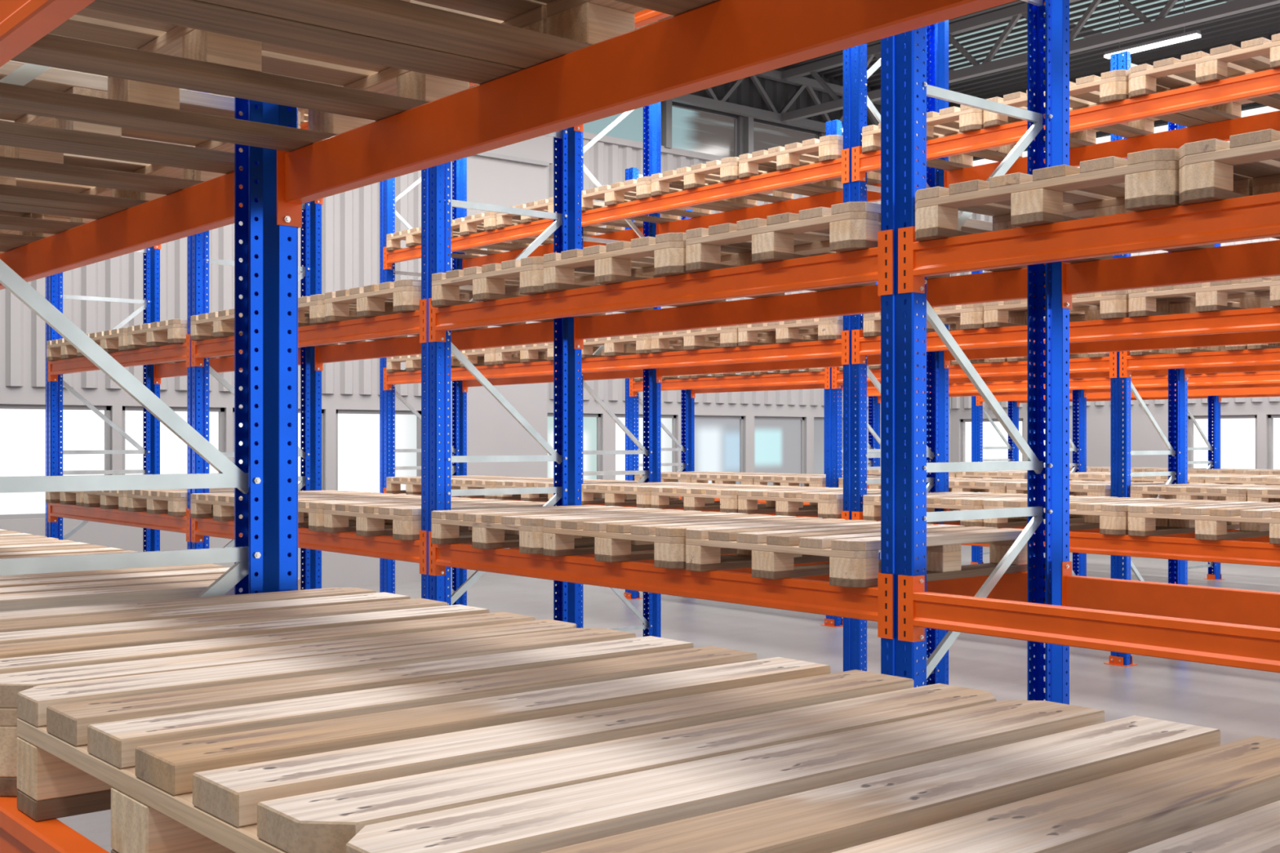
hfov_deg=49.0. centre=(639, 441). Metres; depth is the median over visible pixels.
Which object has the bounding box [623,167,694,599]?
frame
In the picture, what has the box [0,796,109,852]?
beam
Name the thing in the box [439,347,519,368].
wooden pallet
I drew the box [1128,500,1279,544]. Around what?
wooden pallet
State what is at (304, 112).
wooden pallet
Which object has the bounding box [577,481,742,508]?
wooden pallet
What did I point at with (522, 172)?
wall
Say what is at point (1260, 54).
wooden pallet
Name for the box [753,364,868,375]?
wooden pallet
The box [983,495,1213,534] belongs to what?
wooden pallet
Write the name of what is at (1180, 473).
frame
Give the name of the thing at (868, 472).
wooden pallet
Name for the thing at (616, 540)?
wooden pallet
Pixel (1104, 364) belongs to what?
beam
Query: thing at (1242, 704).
floor
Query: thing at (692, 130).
window
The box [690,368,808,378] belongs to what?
wooden pallet
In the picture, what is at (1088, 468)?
wooden pallet
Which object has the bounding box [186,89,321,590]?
frame
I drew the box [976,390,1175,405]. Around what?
beam
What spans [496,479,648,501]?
wooden pallet
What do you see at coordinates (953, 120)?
wooden pallet
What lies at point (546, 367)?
beam
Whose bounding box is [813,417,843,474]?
window
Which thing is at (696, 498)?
wooden pallet
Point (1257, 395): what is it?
beam
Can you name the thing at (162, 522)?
beam
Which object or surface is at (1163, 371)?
beam
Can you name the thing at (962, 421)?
window
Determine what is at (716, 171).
wooden pallet
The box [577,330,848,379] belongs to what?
beam
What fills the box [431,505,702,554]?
wooden pallet
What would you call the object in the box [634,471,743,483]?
wooden pallet
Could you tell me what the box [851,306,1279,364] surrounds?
beam
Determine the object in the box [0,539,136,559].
wooden pallet
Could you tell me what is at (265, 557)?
frame
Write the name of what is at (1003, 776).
wooden pallet
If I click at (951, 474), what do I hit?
wooden pallet
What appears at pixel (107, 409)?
window
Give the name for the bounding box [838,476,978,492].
wooden pallet
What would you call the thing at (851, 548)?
wooden pallet
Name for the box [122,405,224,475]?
window
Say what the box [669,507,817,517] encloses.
beam
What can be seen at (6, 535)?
wooden pallet
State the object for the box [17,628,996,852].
wooden pallet
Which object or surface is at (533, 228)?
beam
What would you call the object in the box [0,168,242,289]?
beam
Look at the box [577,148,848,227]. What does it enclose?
beam
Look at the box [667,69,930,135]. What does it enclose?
roof truss
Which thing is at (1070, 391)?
beam
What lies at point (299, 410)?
window
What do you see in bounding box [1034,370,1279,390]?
beam
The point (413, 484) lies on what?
wooden pallet
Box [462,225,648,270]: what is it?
beam
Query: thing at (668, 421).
window
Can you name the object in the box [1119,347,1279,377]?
beam
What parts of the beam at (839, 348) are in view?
rail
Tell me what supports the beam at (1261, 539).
attached to the frame
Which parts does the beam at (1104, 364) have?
rail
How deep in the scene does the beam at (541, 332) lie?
7.89 m
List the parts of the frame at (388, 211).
post, post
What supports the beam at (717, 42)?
attached to the frame at (265, 557)
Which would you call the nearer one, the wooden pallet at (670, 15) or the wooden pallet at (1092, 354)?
the wooden pallet at (670, 15)
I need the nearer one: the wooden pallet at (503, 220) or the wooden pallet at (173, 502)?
the wooden pallet at (173, 502)
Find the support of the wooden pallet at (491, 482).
on the beam at (480, 498)
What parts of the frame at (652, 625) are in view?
post, post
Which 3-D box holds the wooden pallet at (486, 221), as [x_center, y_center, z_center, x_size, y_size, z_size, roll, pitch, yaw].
[-1.097,-1.785,11.931,0.955,0.148,0.860,0,0,-40]
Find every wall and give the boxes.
[0,60,951,588]
[950,32,1279,529]
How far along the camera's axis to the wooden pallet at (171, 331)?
9.07 m
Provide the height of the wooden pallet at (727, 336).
0.148 m
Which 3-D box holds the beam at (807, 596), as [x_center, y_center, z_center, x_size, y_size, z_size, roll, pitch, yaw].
[-0.074,0.520,5.502,0.057,0.204,2.776,0,0,-40]
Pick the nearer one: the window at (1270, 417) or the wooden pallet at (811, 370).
the wooden pallet at (811, 370)
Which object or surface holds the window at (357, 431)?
in the wall at (522, 172)
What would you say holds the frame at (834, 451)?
on the floor
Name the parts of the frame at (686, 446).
post, plate, post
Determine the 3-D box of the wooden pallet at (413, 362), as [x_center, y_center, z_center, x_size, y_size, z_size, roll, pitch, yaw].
[-1.655,-0.693,12.598,0.955,0.148,0.860,0,0,-40]
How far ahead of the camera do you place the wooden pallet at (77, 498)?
10.42 m
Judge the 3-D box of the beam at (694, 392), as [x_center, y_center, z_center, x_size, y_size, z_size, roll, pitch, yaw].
[1.421,-0.566,13.954,0.057,0.204,2.776,0,0,-40]
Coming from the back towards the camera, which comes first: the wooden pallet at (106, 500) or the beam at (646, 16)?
the wooden pallet at (106, 500)
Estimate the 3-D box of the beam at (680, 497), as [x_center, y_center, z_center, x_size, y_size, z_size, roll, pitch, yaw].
[0.801,0.520,13.436,0.057,0.204,2.776,0,0,-40]
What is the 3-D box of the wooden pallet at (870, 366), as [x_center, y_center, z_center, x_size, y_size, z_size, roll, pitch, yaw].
[2.355,-0.693,12.234,0.955,0.148,0.860,0,0,-40]
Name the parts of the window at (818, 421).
frame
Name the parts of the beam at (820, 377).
rail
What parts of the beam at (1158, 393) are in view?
rail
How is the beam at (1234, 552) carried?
attached to the frame
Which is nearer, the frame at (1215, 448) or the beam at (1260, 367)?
the beam at (1260, 367)
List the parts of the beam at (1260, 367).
rail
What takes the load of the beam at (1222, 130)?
attached to the frame
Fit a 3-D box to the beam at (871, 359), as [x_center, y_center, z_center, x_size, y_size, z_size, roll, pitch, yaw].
[1.005,-0.566,10.024,0.057,0.204,2.776,0,0,-40]
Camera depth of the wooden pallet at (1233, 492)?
9.87 m
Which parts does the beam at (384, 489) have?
rail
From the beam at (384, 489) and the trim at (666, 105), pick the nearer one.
the beam at (384, 489)
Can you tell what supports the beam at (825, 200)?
attached to the frame at (652, 625)
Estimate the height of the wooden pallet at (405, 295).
0.148 m
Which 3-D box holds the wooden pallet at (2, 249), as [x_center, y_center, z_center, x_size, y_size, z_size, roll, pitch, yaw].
[-2.525,-0.693,4.603,0.955,0.148,0.860,0,0,-40]
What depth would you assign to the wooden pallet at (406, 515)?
6.97 m
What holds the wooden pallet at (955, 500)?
on the beam at (1261, 539)
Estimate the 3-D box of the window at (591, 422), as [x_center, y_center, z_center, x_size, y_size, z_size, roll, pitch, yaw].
[-0.865,0.193,17.792,0.896,1.103,0.055,0,0,-40]
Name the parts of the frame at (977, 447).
post, post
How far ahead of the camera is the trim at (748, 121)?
19.55 m
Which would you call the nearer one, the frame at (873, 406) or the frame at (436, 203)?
the frame at (436, 203)
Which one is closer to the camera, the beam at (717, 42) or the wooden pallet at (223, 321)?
the beam at (717, 42)
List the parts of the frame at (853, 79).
post, post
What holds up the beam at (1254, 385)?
attached to the frame at (1082, 402)
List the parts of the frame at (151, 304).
post, post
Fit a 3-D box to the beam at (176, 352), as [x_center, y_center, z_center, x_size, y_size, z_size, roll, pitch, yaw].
[-3.663,-0.566,9.800,0.057,0.204,2.776,0,0,-40]
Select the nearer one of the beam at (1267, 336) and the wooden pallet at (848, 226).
the wooden pallet at (848, 226)
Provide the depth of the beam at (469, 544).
7.79 m
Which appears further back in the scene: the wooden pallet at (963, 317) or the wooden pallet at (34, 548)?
the wooden pallet at (963, 317)
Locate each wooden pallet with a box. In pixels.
[0,0,546,151]
[0,60,300,213]
[0,177,129,247]
[0,209,31,253]
[0,528,58,542]
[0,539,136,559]
[0,564,300,612]
[0,587,576,796]
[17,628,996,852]
[45,491,84,506]
[46,337,186,364]
[84,490,128,511]
[86,327,234,359]
[127,319,300,349]
[128,488,300,515]
[190,308,383,346]
[190,490,389,520]
[198,0,717,68]
[297,107,308,124]
[297,293,460,339]
[297,493,471,531]
[324,279,553,330]
[324,498,556,540]
[346,700,1279,852]
[386,226,518,258]
[386,354,478,373]
[386,475,524,494]
[431,256,695,317]
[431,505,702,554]
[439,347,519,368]
[439,477,553,499]
[447,211,556,249]
[495,342,604,364]
[496,196,648,236]
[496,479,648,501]
[543,232,840,304]
[543,511,844,568]
[577,176,736,223]
[577,333,719,358]
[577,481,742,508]
[634,15,673,29]
[634,372,741,381]
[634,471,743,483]
[651,156,825,209]
[651,325,817,353]
[651,484,825,513]
[685,201,1027,288]
[685,520,1027,587]
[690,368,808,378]
[691,472,808,486]
[737,315,862,346]
[737,487,880,518]
[738,134,880,193]
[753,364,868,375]
[753,474,880,487]
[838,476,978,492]
[839,359,978,370]
[840,470,880,475]
[862,104,1044,170]
[862,302,1026,337]
[862,491,1074,526]
[915,148,1279,262]
[923,356,1027,366]
[929,471,1001,478]
[929,478,1027,493]
[955,470,1070,479]
[983,69,1211,148]
[983,289,1169,328]
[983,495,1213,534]
[1006,349,1159,362]
[1006,480,1166,497]
[1044,466,1140,472]
[1044,471,1141,482]
[1102,467,1206,472]
[1122,473,1242,484]
[1128,33,1279,122]
[1128,275,1279,317]
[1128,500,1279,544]
[1129,342,1275,355]
[1130,483,1279,502]
[1178,128,1279,204]
[1187,468,1279,475]
[1204,475,1279,485]
[1208,370,1277,373]
[1247,342,1279,349]
[1247,487,1279,502]
[1260,470,1279,484]
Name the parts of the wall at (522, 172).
smooth panel, smooth panel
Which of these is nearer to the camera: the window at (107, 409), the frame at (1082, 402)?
the window at (107, 409)
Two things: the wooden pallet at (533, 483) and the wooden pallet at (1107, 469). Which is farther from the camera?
the wooden pallet at (1107, 469)
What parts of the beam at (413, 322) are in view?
rail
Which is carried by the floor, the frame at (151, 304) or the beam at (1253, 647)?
the frame at (151, 304)
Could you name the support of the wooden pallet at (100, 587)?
on the beam
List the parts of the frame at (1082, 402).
post, post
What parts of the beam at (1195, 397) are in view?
rail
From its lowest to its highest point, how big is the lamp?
0.814 m
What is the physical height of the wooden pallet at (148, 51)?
0.148 m
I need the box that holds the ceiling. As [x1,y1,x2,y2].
[781,0,1279,106]
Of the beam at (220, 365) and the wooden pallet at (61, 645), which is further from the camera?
the beam at (220, 365)
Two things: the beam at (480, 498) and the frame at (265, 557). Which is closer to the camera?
the frame at (265, 557)
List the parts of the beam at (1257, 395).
rail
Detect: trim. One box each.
[661,99,671,148]
[743,115,753,154]
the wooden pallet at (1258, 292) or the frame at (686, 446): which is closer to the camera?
the wooden pallet at (1258, 292)
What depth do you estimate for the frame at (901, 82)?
4.62 m
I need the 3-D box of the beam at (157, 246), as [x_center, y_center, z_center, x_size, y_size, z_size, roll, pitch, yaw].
[-3.043,-1.658,10.318,0.057,0.204,2.776,0,0,-40]
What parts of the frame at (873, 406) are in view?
post, post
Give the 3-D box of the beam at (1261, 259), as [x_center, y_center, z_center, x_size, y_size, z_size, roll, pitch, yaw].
[2.340,-0.566,3.870,0.057,0.204,2.776,0,0,-40]
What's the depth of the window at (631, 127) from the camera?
18.34 m
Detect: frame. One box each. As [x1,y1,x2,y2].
[0,62,297,597]
[45,246,159,551]
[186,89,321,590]
[379,156,466,605]
[421,126,581,628]
[577,102,661,637]
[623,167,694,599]
[820,119,880,627]
[823,282,879,559]
[843,19,948,685]
[880,0,1069,704]
[970,270,1018,564]
[1029,386,1086,576]
[1103,51,1187,666]
[1174,243,1223,583]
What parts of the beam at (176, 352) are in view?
rail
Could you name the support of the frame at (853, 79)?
on the floor
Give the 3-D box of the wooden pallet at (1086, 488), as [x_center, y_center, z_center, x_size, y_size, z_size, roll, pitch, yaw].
[3.470,0.393,10.898,0.955,0.148,0.860,0,0,-40]
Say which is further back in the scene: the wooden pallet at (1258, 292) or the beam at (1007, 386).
the beam at (1007, 386)
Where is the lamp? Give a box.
[1103,0,1200,58]
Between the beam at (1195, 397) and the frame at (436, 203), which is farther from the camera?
the beam at (1195, 397)
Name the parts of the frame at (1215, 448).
post, plate, post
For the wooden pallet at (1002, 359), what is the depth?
11.27 m
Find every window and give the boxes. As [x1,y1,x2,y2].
[0,404,111,519]
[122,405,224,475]
[232,408,324,490]
[336,409,421,493]
[547,413,600,479]
[583,106,648,142]
[614,413,675,480]
[671,105,737,157]
[694,415,743,484]
[753,121,817,151]
[754,416,804,486]
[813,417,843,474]
[960,417,1022,462]
[1188,414,1257,469]
[1267,414,1279,469]
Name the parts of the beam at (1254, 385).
rail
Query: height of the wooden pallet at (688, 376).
0.148 m
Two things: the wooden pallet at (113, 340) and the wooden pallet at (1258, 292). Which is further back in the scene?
the wooden pallet at (113, 340)
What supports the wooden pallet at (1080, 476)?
on the beam
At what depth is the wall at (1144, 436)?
20.03 m
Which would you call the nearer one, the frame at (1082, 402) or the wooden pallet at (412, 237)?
the wooden pallet at (412, 237)
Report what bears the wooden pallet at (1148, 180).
on the beam at (1251, 217)
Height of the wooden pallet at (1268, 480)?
0.148 m
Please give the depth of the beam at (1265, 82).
7.06 m
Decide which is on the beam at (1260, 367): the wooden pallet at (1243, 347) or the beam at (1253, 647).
the wooden pallet at (1243, 347)
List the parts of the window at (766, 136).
frame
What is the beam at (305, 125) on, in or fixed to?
attached to the frame at (436, 203)
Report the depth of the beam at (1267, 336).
7.84 m
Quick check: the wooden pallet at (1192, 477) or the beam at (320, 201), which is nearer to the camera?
the beam at (320, 201)
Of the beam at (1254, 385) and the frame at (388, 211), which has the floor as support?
the frame at (388, 211)
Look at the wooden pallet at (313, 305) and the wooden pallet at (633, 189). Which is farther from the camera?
the wooden pallet at (633, 189)
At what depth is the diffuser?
16.00 m
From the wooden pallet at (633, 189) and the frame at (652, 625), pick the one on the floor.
the frame at (652, 625)
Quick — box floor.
[57,545,1279,852]
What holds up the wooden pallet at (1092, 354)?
on the beam at (1163, 371)
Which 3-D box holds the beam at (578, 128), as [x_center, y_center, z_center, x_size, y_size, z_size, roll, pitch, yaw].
[0.546,-1.658,6.019,0.057,0.204,2.776,0,0,-40]
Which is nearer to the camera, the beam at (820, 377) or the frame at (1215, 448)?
the beam at (820, 377)
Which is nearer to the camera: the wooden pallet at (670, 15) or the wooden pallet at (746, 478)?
the wooden pallet at (670, 15)
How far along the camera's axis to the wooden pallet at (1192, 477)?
13.19 m
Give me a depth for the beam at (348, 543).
7.15 m
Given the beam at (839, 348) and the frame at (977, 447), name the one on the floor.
the frame at (977, 447)
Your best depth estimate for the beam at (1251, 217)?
3.88 m
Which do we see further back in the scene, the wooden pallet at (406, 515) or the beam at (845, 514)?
the beam at (845, 514)
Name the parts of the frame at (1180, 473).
post, plate, post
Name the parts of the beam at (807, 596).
rail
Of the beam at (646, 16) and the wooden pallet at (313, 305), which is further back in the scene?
the wooden pallet at (313, 305)
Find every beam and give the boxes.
[0,0,94,66]
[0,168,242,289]
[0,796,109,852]
[48,333,190,381]
[48,502,190,542]
[154,244,160,249]
[154,348,302,384]
[191,298,426,366]
[191,518,426,574]
[276,0,1016,227]
[300,120,308,129]
[315,198,323,204]
[315,320,556,370]
[351,531,519,550]
[383,218,555,269]
[383,360,556,390]
[383,488,538,502]
[428,229,893,342]
[428,531,893,639]
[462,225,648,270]
[462,368,648,392]
[469,8,671,86]
[480,497,636,506]
[573,1,1044,132]
[573,262,1044,349]
[573,550,1044,602]
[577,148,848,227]
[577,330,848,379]
[581,504,848,519]
[629,367,830,396]
[656,167,930,235]
[656,352,930,382]
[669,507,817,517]
[679,496,809,505]
[691,381,880,398]
[831,351,1116,388]
[842,380,1030,396]
[851,67,1279,182]
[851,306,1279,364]
[851,511,1279,567]
[877,390,1078,403]
[897,191,1279,293]
[897,574,1279,673]
[916,368,1175,383]
[944,110,1279,187]
[944,329,1279,368]
[944,508,1269,542]
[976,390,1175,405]
[1017,395,1213,406]
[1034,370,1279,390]
[1062,240,1279,309]
[1062,560,1279,628]
[1084,382,1279,397]
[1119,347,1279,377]
[1184,364,1279,380]
[1187,386,1279,396]
[1218,394,1279,402]
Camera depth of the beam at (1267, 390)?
15.52 m
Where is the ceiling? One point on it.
(1264, 21)
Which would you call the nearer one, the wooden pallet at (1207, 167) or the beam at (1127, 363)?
the wooden pallet at (1207, 167)
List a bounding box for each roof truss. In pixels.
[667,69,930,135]
[781,0,1279,122]
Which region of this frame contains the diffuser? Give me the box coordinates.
[1103,33,1200,58]
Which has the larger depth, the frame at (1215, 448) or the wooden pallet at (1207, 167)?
the frame at (1215, 448)
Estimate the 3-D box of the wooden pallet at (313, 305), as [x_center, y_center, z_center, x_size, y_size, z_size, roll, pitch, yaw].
[-1.566,-0.693,7.918,0.955,0.148,0.860,0,0,-40]
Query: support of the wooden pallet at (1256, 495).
on the beam
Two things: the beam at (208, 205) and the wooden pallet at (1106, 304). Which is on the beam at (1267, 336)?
the wooden pallet at (1106, 304)
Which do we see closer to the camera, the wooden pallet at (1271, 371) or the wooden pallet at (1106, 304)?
the wooden pallet at (1106, 304)
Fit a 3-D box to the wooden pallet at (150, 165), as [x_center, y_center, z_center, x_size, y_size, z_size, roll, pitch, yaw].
[-1.409,-0.693,3.268,0.955,0.148,0.860,0,0,-40]
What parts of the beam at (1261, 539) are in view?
rail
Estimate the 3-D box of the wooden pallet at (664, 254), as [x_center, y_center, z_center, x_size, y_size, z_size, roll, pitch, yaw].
[0.223,-0.693,5.764,0.955,0.148,0.860,0,0,-40]
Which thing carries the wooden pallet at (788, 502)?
on the beam at (771, 513)
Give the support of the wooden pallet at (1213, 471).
on the beam
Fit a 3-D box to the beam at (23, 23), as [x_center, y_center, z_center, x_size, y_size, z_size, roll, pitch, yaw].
[-0.521,-0.566,1.481,0.057,0.204,2.776,0,0,-40]
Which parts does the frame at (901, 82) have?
post, post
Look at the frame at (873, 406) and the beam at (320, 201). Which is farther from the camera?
the frame at (873, 406)
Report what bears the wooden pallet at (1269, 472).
on the beam
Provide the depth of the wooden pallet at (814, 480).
12.76 m
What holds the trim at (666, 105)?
attached to the wall at (522, 172)
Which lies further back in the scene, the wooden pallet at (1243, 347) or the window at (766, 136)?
the window at (766, 136)
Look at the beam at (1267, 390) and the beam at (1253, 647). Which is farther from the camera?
the beam at (1267, 390)
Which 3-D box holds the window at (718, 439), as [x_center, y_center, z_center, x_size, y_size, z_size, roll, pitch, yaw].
[1.021,0.193,19.366,1.078,1.103,0.055,0,0,-40]
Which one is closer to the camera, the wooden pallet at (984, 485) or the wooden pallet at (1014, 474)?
the wooden pallet at (984, 485)
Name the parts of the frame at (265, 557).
post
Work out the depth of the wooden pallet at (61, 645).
2.36 m
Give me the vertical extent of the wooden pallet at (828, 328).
0.148 m
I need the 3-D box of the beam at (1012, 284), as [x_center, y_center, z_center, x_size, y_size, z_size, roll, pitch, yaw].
[0.546,-0.566,6.019,0.057,0.204,2.776,0,0,-40]
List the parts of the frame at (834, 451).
plate, post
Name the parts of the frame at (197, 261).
post, post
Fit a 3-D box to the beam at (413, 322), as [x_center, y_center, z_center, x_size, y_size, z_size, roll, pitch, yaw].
[-1.869,-0.566,7.651,0.057,0.204,2.776,0,0,-40]
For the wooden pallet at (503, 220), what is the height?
0.148 m
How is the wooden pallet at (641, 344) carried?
on the beam at (871, 359)
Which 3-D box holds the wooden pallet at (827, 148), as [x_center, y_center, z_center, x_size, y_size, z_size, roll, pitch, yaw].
[1.262,-1.785,9.119,0.955,0.148,0.860,0,0,-40]
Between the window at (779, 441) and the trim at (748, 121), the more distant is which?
the window at (779, 441)
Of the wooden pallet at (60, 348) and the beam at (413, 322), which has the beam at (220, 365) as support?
the wooden pallet at (60, 348)
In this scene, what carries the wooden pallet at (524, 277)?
on the beam at (874, 264)
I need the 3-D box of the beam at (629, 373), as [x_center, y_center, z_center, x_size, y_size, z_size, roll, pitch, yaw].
[-0.790,-0.566,12.173,0.057,0.204,2.776,0,0,-40]
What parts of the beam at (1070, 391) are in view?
rail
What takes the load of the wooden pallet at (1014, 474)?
on the beam
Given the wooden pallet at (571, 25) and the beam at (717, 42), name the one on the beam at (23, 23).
the wooden pallet at (571, 25)
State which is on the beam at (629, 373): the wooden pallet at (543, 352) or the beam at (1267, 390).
the wooden pallet at (543, 352)
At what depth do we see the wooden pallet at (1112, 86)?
7.50 m
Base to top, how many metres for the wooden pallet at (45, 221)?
0.148 m
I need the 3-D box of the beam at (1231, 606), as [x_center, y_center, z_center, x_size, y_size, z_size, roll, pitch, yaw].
[2.340,0.520,3.870,0.057,0.204,2.776,0,0,-40]
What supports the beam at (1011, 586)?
attached to the frame at (901, 82)
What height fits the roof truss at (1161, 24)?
0.704 m
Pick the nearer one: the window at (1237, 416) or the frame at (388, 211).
the frame at (388, 211)
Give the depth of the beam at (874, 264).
5.18 m
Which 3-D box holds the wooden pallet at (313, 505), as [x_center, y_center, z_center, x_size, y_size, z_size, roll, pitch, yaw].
[-1.570,0.393,7.914,0.955,0.148,0.860,0,0,-40]
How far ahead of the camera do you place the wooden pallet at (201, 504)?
8.47 m
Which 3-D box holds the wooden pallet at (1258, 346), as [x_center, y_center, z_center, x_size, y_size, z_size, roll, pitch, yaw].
[4.704,-0.693,9.414,0.955,0.148,0.860,0,0,-40]

